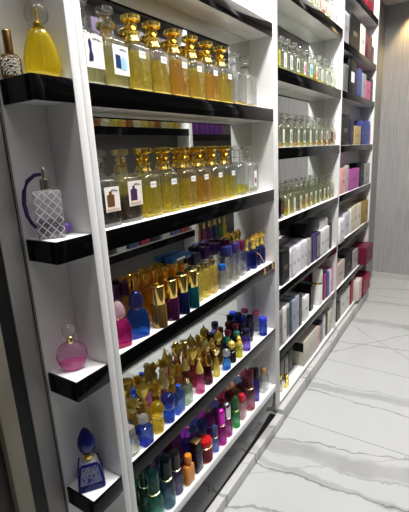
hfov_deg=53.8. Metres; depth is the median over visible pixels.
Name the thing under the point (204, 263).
perfume bottle
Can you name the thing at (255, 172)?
decanter
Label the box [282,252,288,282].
print
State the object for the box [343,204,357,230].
box
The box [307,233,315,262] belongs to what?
box
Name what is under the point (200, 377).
bottle
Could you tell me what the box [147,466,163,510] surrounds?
perfume bottle
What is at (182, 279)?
spray bottle
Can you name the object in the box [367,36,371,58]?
print
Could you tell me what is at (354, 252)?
print
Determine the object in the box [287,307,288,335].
print
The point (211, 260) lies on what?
perfume bottle
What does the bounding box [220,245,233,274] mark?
bottle
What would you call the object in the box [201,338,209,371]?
bottle
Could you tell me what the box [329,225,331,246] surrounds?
print
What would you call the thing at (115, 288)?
perfume bottle
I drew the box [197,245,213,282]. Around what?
bottle
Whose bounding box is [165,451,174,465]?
bottle
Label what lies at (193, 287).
spray bottle
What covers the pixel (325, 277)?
print
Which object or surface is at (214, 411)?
bottle
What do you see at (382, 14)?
wall
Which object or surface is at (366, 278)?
print
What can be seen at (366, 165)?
box
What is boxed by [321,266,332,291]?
box
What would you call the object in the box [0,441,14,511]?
trim
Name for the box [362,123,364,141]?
print
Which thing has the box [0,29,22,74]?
perfume bottle
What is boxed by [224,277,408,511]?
floor
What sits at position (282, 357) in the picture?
box
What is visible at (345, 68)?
print
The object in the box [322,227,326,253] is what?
box
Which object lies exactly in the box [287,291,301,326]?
box
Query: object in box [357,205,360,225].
print
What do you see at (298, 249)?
print
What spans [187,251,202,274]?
bottle
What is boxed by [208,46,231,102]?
decanter
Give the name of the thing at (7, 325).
trim
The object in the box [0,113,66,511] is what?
trim
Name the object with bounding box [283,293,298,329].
box
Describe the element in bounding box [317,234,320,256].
print
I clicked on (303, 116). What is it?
bottle
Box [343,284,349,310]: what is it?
box
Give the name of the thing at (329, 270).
box
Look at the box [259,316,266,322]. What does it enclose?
cap
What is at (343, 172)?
print
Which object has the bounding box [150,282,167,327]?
spray bottle
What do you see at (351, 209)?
box
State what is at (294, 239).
box
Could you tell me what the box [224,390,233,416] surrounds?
bottle
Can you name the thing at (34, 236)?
shelf
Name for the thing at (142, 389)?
bottle
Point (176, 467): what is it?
perfume bottle
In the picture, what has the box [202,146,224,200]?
decanter
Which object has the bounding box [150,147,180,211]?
decanter
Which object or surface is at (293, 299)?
box
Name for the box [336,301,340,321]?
box
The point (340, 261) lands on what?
box
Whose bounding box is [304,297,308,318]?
print
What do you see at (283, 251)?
box
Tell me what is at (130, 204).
decanter
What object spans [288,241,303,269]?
box
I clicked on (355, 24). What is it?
print
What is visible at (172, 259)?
box
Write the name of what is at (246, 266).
bottle
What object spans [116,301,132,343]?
perfume bottle
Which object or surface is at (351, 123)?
print
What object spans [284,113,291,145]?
bottle
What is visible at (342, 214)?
box
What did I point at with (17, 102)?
shelf
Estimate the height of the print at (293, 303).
0.175 m
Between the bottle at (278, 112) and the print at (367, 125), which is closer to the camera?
the bottle at (278, 112)
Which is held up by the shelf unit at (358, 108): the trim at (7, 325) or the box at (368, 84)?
the box at (368, 84)
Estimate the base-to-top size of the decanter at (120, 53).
0.216 m
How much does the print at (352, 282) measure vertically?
0.189 m
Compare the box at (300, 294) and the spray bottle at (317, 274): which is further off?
the spray bottle at (317, 274)
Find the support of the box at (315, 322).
on the shelf unit at (302, 23)
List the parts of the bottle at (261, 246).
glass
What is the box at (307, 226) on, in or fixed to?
on the box at (308, 239)
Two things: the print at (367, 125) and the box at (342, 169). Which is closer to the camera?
the box at (342, 169)
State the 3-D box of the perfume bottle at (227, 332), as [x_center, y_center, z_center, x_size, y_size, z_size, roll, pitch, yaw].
[0.115,0.413,1.954,0.036,0.116,0.036,6,17,33]
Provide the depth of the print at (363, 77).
3.44 m
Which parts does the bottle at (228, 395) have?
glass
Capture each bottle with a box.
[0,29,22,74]
[22,167,71,239]
[24,3,60,59]
[57,332,86,370]
[77,427,105,493]
[112,284,122,308]
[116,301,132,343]
[119,281,133,331]
[125,397,141,421]
[127,290,147,335]
[128,424,139,442]
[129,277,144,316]
[135,383,151,422]
[135,414,153,446]
[137,464,154,511]
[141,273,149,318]
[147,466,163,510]
[148,380,163,418]
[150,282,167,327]
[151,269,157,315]
[153,469,163,484]
[158,368,170,408]
[159,453,175,500]
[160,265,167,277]
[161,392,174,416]
[163,277,179,320]
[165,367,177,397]
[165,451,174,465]
[169,263,175,273]
[170,362,185,398]
[171,448,183,489]
[172,444,183,460]
[174,272,189,313]
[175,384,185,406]
[178,260,183,270]
[181,438,190,461]
[182,357,191,393]
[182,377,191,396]
[183,452,194,485]
[184,267,199,307]
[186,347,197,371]
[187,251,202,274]
[189,432,199,439]
[190,436,203,473]
[195,345,203,381]
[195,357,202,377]
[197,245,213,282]
[197,417,207,432]
[199,434,212,462]
[201,261,206,267]
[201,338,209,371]
[203,349,212,384]
[205,412,214,426]
[208,242,220,276]
[208,258,216,265]
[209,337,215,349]
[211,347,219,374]
[212,407,221,428]
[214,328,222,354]
[215,340,222,361]
[217,238,231,272]
[217,408,226,427]
[218,263,226,271]
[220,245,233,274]
[222,402,230,419]
[223,336,229,358]
[224,329,231,340]
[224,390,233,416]
[227,339,235,362]
[228,241,239,273]
[231,396,238,422]
[232,323,238,340]
[233,330,239,350]
[235,239,245,270]
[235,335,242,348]
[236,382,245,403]
[238,323,244,343]
[238,393,246,417]
[240,315,245,339]
[241,236,250,271]
[242,327,249,340]
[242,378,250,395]
[245,318,252,341]
[245,370,253,410]
[247,314,253,335]
[247,367,255,391]
[249,234,265,273]
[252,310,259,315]
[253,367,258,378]
[254,231,260,265]
[258,230,273,268]
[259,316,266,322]
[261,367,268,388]
[278,112,284,142]
[278,186,283,218]
[279,35,286,67]
[279,185,289,211]
[283,45,292,69]
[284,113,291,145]
[285,374,288,387]
[287,183,295,209]
[290,42,298,73]
[292,114,299,142]
[295,46,305,74]
[301,116,311,145]
[310,64,312,76]
[312,268,322,304]
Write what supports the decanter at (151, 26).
on the shelf unit at (120, 116)
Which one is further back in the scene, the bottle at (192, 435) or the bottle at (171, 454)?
the bottle at (192, 435)
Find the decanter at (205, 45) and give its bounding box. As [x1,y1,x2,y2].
[193,40,219,100]
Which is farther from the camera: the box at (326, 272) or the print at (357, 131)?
the print at (357, 131)
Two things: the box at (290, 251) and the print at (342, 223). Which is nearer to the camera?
the box at (290, 251)
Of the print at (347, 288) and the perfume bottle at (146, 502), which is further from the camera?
the print at (347, 288)
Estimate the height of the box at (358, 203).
0.223 m
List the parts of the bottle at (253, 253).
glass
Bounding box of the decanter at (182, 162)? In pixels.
[169,147,197,207]
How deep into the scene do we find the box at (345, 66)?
2.94 m
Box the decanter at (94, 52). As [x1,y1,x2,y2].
[81,6,104,69]
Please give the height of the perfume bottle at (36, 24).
0.161 m
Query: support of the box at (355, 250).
on the shelf unit at (358, 108)
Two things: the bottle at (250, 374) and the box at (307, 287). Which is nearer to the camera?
the bottle at (250, 374)
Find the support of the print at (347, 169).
attached to the box at (346, 166)
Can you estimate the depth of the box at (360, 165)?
3.61 m
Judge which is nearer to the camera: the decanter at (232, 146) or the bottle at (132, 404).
the bottle at (132, 404)
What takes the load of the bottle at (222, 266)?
on the shelf unit at (120, 116)
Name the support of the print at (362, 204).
attached to the box at (361, 201)
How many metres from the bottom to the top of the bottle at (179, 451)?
0.130 m
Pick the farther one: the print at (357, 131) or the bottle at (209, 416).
the print at (357, 131)
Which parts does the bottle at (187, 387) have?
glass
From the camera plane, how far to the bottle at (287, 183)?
2.35 m
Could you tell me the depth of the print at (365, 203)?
3.93 m
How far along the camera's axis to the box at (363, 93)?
3.43 m
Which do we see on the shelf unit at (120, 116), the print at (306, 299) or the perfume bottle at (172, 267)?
the perfume bottle at (172, 267)
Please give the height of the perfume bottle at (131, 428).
0.100 m
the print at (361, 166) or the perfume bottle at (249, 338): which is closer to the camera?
the perfume bottle at (249, 338)
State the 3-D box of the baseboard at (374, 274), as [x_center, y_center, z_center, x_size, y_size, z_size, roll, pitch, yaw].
[2.611,0.272,4.531,1.400,0.068,0.092,6,17,33]
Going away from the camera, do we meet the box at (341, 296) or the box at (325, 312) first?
the box at (325, 312)
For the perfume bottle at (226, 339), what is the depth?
1.90 m
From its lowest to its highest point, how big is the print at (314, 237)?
0.149 m
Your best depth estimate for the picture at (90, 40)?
1.03 m
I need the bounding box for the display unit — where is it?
[0,0,131,511]
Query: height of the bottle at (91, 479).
0.194 m
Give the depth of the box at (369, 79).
3.69 m
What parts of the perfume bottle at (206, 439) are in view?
lid, glass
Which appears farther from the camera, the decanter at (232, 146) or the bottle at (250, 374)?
the bottle at (250, 374)
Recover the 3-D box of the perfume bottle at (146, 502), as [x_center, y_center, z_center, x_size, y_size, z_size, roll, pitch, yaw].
[-0.220,0.851,1.492,0.056,0.215,0.059,6,17,33]
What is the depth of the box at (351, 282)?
3.73 m
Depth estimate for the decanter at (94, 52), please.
1.04 m
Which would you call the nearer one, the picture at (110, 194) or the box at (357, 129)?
the picture at (110, 194)
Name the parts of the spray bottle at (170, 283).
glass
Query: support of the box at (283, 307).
on the shelf unit at (302, 23)
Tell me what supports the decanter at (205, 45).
on the shelf unit at (120, 116)
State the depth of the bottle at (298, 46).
2.29 m
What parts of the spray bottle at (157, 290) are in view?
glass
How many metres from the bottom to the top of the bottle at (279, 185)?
0.173 m
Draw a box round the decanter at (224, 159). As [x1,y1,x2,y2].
[213,145,235,197]
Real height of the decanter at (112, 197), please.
0.216 m
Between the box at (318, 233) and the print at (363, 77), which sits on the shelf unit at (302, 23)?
the box at (318, 233)
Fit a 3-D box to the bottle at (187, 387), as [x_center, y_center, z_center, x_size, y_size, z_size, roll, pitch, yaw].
[-0.074,0.484,1.642,0.040,0.153,0.039,-15,18,-39]
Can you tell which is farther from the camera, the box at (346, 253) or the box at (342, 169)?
the box at (346, 253)
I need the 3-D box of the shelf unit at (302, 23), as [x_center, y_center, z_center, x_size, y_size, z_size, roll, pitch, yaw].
[0.636,-0.579,2.510,0.154,2.918,1.168,6,17,33]
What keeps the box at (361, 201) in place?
on the shelf unit at (358, 108)
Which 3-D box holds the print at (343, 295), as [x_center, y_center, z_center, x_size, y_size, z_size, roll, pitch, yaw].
[1.211,0.416,3.519,0.001,0.157,0.148,6,17,33]
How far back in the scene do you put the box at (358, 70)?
3.24 m
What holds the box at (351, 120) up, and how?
on the shelf unit at (358, 108)
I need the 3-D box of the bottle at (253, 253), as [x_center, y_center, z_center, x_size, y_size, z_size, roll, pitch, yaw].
[0.257,-0.009,1.982,0.084,0.200,0.044,6,17,33]
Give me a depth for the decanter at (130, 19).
1.19 m
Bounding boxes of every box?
[164,250,190,263]
[279,247,288,285]
[279,298,291,336]
[279,301,288,339]
[279,305,286,344]
[279,309,282,346]
[280,356,283,382]
[281,246,295,277]
[281,296,295,334]
[283,243,300,273]
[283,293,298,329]
[283,353,287,377]
[286,346,292,371]
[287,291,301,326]
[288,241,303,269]
[289,249,291,279]
[291,238,306,267]
[292,324,317,365]
[295,217,318,236]
[296,237,310,265]
[301,281,313,310]
[302,293,308,320]
[305,237,311,263]
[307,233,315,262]
[312,319,322,342]
[312,324,319,345]
[314,231,320,259]
[316,312,325,339]
[317,229,324,256]
[319,217,327,229]
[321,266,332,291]
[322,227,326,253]
[322,268,331,294]
[322,273,326,299]
[322,307,331,333]
[323,271,328,297]
[325,225,328,250]
[325,312,327,335]
[328,222,331,248]
[336,290,345,316]
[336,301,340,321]
[337,248,352,278]
[337,258,344,286]
[338,218,344,243]
[339,167,345,194]
[339,211,349,235]
[340,165,348,191]
[340,207,353,232]
[341,114,349,145]
[342,63,347,91]
[343,58,356,94]
[343,119,353,145]
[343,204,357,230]
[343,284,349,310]
[344,10,349,43]
[347,11,360,51]
[348,168,359,190]
[348,202,360,227]
[348,247,357,270]
[348,278,353,304]
[349,162,363,186]
[351,241,372,264]
[352,200,363,224]
[353,126,360,144]
[353,277,361,301]
[354,120,364,144]
[354,270,369,295]
[356,69,359,95]
[357,68,361,96]
[358,199,367,222]
[360,24,365,55]
[361,73,366,98]
[363,163,369,184]
[364,120,369,143]
[365,0,373,13]
[365,33,371,60]
[366,78,372,100]
[366,80,370,99]
[371,46,373,62]
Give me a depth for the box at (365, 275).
4.02 m
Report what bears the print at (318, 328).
attached to the box at (312, 324)
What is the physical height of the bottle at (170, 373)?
0.162 m
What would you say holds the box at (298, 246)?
on the shelf unit at (302, 23)
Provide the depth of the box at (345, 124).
3.08 m
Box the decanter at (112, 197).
[102,150,120,226]
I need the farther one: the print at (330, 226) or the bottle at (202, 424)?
the print at (330, 226)
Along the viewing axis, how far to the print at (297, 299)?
2.53 m
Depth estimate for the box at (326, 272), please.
3.06 m
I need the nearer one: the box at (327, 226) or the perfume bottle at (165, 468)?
the perfume bottle at (165, 468)
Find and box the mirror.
[277,0,325,292]
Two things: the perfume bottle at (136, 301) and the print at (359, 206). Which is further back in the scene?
the print at (359, 206)
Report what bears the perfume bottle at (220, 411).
on the shelf unit at (120, 116)
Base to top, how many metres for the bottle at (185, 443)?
0.117 m
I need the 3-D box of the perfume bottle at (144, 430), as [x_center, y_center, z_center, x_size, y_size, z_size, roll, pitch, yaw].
[-0.204,0.584,1.367,0.045,0.109,0.048,6,17,33]
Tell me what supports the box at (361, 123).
on the shelf unit at (358, 108)
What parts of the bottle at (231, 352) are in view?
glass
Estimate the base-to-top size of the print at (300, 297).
0.172 m
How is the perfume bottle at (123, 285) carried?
on the shelf unit at (120, 116)
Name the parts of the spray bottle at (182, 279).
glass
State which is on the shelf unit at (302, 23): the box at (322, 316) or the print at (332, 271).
the box at (322, 316)
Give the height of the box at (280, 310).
0.224 m
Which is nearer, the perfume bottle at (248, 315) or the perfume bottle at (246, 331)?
the perfume bottle at (246, 331)
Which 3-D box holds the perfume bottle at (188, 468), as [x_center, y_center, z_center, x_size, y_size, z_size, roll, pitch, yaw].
[-0.064,0.854,1.624,0.029,0.128,0.050,6,17,33]
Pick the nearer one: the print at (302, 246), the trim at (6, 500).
the trim at (6, 500)
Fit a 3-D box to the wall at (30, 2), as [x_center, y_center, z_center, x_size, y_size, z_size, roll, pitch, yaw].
[0.431,-0.569,2.510,0.165,2.920,3.733,6,17,33]
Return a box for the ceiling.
[382,0,408,5]
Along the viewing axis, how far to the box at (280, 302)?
2.40 m
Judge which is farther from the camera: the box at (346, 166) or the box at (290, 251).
the box at (346, 166)
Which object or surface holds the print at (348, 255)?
attached to the box at (346, 253)
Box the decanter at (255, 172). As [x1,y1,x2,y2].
[239,145,256,191]
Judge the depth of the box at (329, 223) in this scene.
3.00 m
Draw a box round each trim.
[0,101,68,511]
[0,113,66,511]
[0,249,47,511]
[0,326,35,511]
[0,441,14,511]
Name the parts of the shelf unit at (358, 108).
panel, shelf, shelf, panel, shelf, shelf, shelf, shelf, panel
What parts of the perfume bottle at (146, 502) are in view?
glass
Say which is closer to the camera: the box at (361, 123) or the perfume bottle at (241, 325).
the perfume bottle at (241, 325)
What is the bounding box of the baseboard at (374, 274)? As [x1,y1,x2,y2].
[372,271,408,280]
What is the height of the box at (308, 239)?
0.180 m
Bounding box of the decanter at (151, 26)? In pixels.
[137,20,169,93]
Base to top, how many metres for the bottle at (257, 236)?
0.172 m
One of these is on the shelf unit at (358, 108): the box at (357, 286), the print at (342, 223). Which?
the box at (357, 286)
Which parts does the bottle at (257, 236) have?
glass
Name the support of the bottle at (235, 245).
on the shelf unit at (120, 116)
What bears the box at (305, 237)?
on the shelf unit at (302, 23)
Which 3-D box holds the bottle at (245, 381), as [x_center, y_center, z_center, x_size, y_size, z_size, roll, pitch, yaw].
[0.227,0.711,2.173,0.049,0.105,0.049,6,17,33]
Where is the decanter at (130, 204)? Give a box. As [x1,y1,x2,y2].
[111,149,142,221]
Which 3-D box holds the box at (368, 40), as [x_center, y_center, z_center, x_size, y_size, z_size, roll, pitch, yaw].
[1.381,-1.790,3.490,0.096,0.199,0.180,6,17,33]
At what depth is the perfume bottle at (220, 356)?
1.88 m
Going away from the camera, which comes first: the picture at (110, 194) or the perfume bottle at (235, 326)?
the picture at (110, 194)
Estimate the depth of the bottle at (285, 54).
2.05 m
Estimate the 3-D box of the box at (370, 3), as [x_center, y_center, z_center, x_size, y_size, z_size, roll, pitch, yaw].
[1.343,-2.129,3.373,0.096,0.177,0.261,6,17,33]
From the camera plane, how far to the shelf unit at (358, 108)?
3.58 m
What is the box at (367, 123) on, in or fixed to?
on the shelf unit at (358, 108)
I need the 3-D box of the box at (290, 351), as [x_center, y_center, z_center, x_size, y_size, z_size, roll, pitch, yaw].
[0.557,0.682,2.683,0.042,0.163,0.064,6,17,33]
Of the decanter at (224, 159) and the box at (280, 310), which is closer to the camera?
the decanter at (224, 159)
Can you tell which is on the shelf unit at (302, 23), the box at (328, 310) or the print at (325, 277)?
the box at (328, 310)
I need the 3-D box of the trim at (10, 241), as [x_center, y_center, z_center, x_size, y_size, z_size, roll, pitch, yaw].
[-0.488,-0.130,0.981,0.019,2.920,0.062,6,17,33]
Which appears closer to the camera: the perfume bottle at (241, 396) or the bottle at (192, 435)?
the bottle at (192, 435)
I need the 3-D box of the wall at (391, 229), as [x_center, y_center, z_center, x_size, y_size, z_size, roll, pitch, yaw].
[2.546,-1.142,4.171,1.380,2.852,0.080,6,17,33]
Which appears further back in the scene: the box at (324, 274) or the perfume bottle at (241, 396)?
the box at (324, 274)
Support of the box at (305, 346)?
on the shelf unit at (302, 23)
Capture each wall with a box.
[30,2,325,455]
[367,0,385,278]
[372,1,408,274]
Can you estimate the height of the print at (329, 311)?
0.151 m
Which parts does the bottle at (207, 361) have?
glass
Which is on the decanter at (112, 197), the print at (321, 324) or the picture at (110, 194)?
the picture at (110, 194)
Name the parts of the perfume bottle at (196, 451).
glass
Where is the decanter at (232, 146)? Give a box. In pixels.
[226,146,246,194]
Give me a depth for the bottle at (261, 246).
2.06 m
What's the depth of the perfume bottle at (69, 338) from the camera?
1.10 m
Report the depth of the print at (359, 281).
3.82 m
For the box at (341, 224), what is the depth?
3.13 m
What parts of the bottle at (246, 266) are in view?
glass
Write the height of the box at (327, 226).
0.186 m
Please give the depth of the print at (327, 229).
2.95 m
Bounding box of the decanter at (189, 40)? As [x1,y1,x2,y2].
[177,35,204,98]
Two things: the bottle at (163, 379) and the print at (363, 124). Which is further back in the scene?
the print at (363, 124)
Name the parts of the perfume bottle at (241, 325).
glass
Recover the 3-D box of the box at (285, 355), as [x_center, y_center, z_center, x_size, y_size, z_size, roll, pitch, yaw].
[0.514,0.709,2.620,0.044,0.146,0.064,6,17,33]
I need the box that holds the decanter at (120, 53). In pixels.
[91,9,129,82]
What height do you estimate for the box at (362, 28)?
0.229 m
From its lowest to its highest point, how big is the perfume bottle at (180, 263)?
0.174 m
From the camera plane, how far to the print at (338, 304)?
3.40 m
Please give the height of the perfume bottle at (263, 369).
0.136 m
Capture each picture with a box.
[88,38,93,60]
[107,191,114,206]
[115,54,121,68]
[121,57,126,70]
[130,186,137,200]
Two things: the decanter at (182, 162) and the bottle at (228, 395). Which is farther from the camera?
the bottle at (228, 395)
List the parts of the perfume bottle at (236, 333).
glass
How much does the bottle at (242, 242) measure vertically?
0.165 m
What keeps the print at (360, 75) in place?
attached to the box at (360, 74)
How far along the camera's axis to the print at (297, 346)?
2.72 m
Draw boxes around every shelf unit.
[72,0,282,511]
[275,0,344,421]
[335,0,379,339]
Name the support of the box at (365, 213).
on the shelf unit at (358, 108)
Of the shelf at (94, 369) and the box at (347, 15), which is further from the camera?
the box at (347, 15)
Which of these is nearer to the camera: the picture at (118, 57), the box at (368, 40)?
the picture at (118, 57)
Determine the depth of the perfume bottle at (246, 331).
1.95 m
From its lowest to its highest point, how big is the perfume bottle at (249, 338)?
0.118 m
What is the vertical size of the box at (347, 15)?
0.213 m
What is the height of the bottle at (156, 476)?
0.105 m
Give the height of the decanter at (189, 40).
0.218 m
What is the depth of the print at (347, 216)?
3.40 m
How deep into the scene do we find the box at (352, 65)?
3.06 m
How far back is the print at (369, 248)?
3.94 m
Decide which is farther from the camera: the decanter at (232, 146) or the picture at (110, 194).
the decanter at (232, 146)
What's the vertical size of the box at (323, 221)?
0.061 m
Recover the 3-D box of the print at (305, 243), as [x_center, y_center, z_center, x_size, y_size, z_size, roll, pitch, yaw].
[0.647,-0.014,2.572,0.001,0.144,0.048,6,17,33]
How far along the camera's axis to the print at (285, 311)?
2.36 m
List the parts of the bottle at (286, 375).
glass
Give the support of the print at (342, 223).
attached to the box at (341, 224)
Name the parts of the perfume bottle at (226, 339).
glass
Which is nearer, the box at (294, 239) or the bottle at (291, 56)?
the bottle at (291, 56)
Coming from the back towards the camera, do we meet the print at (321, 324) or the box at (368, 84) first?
the box at (368, 84)
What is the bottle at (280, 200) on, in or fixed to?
on the shelf unit at (302, 23)
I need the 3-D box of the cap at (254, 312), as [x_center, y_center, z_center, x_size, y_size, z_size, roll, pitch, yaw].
[0.278,0.349,2.179,0.039,0.112,0.040,6,17,33]
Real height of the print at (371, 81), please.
0.155 m
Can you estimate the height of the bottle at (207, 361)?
0.154 m
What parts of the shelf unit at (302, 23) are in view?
panel, shelf, shelf, shelf, shelf, shelf, shelf, panel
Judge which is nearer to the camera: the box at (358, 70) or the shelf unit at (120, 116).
the shelf unit at (120, 116)
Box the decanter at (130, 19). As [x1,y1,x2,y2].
[118,12,151,91]
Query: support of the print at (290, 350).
attached to the box at (290, 351)
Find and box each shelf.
[15,100,65,105]
[30,232,87,241]
[50,356,105,382]
[69,464,119,501]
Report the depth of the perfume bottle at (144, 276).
1.39 m
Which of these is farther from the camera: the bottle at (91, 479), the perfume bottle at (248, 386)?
the perfume bottle at (248, 386)
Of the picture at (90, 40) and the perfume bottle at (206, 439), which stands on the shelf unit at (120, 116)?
the perfume bottle at (206, 439)
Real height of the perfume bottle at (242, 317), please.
0.126 m
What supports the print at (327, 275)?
attached to the box at (326, 272)
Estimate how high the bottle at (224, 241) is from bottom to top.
0.185 m
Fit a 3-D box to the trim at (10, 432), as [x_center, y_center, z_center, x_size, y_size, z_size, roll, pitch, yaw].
[-0.606,-0.117,0.954,0.182,2.920,0.046,6,17,33]
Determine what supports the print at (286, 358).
attached to the box at (285, 355)
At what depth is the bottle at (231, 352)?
1.86 m
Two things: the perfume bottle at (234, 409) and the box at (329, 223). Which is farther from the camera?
the box at (329, 223)
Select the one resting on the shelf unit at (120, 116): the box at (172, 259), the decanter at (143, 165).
the decanter at (143, 165)
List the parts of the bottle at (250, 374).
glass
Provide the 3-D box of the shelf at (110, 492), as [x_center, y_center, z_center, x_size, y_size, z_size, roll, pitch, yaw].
[-0.336,0.716,1.244,0.112,0.052,0.108,6,17,33]
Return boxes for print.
[281,360,283,378]
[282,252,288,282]
[284,310,286,339]
[285,357,287,373]
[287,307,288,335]
[289,349,292,369]
[290,304,291,332]
[292,302,295,331]
[293,250,295,273]
[293,342,302,351]
[296,247,300,271]
[296,298,298,326]
[300,297,301,322]
[301,245,303,267]
[304,242,306,265]
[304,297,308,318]
[309,241,310,262]
[311,285,313,307]
[313,236,315,258]
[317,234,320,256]
[318,328,319,344]
[320,323,322,340]
[321,232,324,253]
[323,315,325,336]
[324,230,326,251]
[324,276,326,296]
[327,229,328,248]
[327,275,328,294]
[328,310,331,330]
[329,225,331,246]
[331,271,332,289]
[337,303,340,319]
[340,221,344,241]
[341,170,345,191]
[341,293,345,313]
[344,67,347,89]
[345,214,349,233]
[345,252,351,275]
[346,168,348,188]
[346,287,349,307]
[350,15,360,50]
[350,122,353,142]
[351,210,353,229]
[351,281,353,300]
[352,250,357,268]
[353,207,357,228]
[354,128,360,142]
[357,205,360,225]
[358,280,361,298]
[359,72,361,94]
[360,165,363,183]
[361,203,363,221]
[362,76,365,96]
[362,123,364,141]
[363,274,369,293]
[364,202,367,220]
[365,123,369,141]
[366,244,372,262]
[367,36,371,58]
[371,81,372,99]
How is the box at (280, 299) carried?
on the shelf unit at (302, 23)
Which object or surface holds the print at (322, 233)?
attached to the box at (321, 230)
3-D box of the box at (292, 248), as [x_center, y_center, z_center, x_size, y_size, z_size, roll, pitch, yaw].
[0.498,0.034,2.427,0.093,0.176,0.068,6,17,33]
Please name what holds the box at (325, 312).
on the shelf unit at (302, 23)
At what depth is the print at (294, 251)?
2.40 m
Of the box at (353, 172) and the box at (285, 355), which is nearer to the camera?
the box at (285, 355)
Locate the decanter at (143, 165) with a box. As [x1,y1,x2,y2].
[133,148,161,216]
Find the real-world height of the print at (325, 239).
0.148 m
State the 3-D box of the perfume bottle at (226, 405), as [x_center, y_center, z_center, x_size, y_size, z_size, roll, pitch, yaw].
[0.105,0.758,1.882,0.048,0.169,0.048,6,17,33]
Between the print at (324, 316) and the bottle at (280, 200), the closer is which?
the bottle at (280, 200)
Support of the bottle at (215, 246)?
on the shelf unit at (120, 116)
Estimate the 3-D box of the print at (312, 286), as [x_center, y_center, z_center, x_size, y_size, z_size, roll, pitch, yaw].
[0.755,0.286,2.826,0.001,0.159,0.054,6,17,33]
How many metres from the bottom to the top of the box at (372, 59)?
0.140 m
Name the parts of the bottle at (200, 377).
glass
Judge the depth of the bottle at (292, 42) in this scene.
2.19 m
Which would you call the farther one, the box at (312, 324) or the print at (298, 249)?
the box at (312, 324)
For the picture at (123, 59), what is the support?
attached to the decanter at (120, 53)
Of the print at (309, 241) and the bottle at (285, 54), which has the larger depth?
the print at (309, 241)
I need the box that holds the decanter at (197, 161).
[186,146,211,203]
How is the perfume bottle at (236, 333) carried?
on the shelf unit at (120, 116)
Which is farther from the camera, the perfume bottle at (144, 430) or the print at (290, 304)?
the print at (290, 304)
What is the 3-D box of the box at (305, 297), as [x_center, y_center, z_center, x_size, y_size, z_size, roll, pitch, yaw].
[0.653,0.341,2.708,0.070,0.162,0.096,6,17,33]
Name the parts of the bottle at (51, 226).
squeeze bulb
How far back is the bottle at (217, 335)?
1.82 m
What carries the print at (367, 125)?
attached to the box at (367, 123)
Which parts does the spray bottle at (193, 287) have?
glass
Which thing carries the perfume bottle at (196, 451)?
on the shelf unit at (120, 116)
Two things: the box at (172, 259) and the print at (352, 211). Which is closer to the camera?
the box at (172, 259)
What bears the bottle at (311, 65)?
on the shelf unit at (302, 23)
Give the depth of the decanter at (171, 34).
1.35 m
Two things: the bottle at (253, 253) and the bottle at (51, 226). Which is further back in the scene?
the bottle at (253, 253)
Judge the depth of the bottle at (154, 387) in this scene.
1.47 m
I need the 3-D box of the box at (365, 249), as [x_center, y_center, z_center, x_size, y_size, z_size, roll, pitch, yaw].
[1.554,-0.031,4.000,0.159,0.166,0.292,6,17,33]
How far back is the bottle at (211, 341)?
1.78 m
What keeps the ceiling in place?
attached to the wall at (391, 229)
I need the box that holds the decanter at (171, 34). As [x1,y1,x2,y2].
[158,28,188,96]
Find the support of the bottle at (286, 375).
on the shelf unit at (302, 23)
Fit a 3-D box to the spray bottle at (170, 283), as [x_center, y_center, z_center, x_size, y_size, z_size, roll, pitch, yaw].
[-0.118,0.151,1.428,0.054,0.148,0.055,6,17,33]
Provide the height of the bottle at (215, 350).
0.128 m
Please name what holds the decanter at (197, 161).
on the shelf unit at (120, 116)
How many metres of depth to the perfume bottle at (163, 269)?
1.47 m
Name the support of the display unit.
on the floor
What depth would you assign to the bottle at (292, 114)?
2.30 m
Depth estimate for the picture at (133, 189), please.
1.21 m
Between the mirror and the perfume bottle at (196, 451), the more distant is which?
the mirror
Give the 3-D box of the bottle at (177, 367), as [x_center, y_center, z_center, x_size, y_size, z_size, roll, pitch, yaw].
[-0.104,0.496,1.601,0.065,0.152,0.065,8,18,38]
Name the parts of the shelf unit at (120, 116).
panel, shelf, shelf, shelf, shelf, shelf, shelf, toe panel, panel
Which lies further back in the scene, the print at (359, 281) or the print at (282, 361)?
the print at (359, 281)
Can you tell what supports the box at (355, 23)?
on the shelf unit at (358, 108)
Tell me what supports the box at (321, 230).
on the shelf unit at (302, 23)

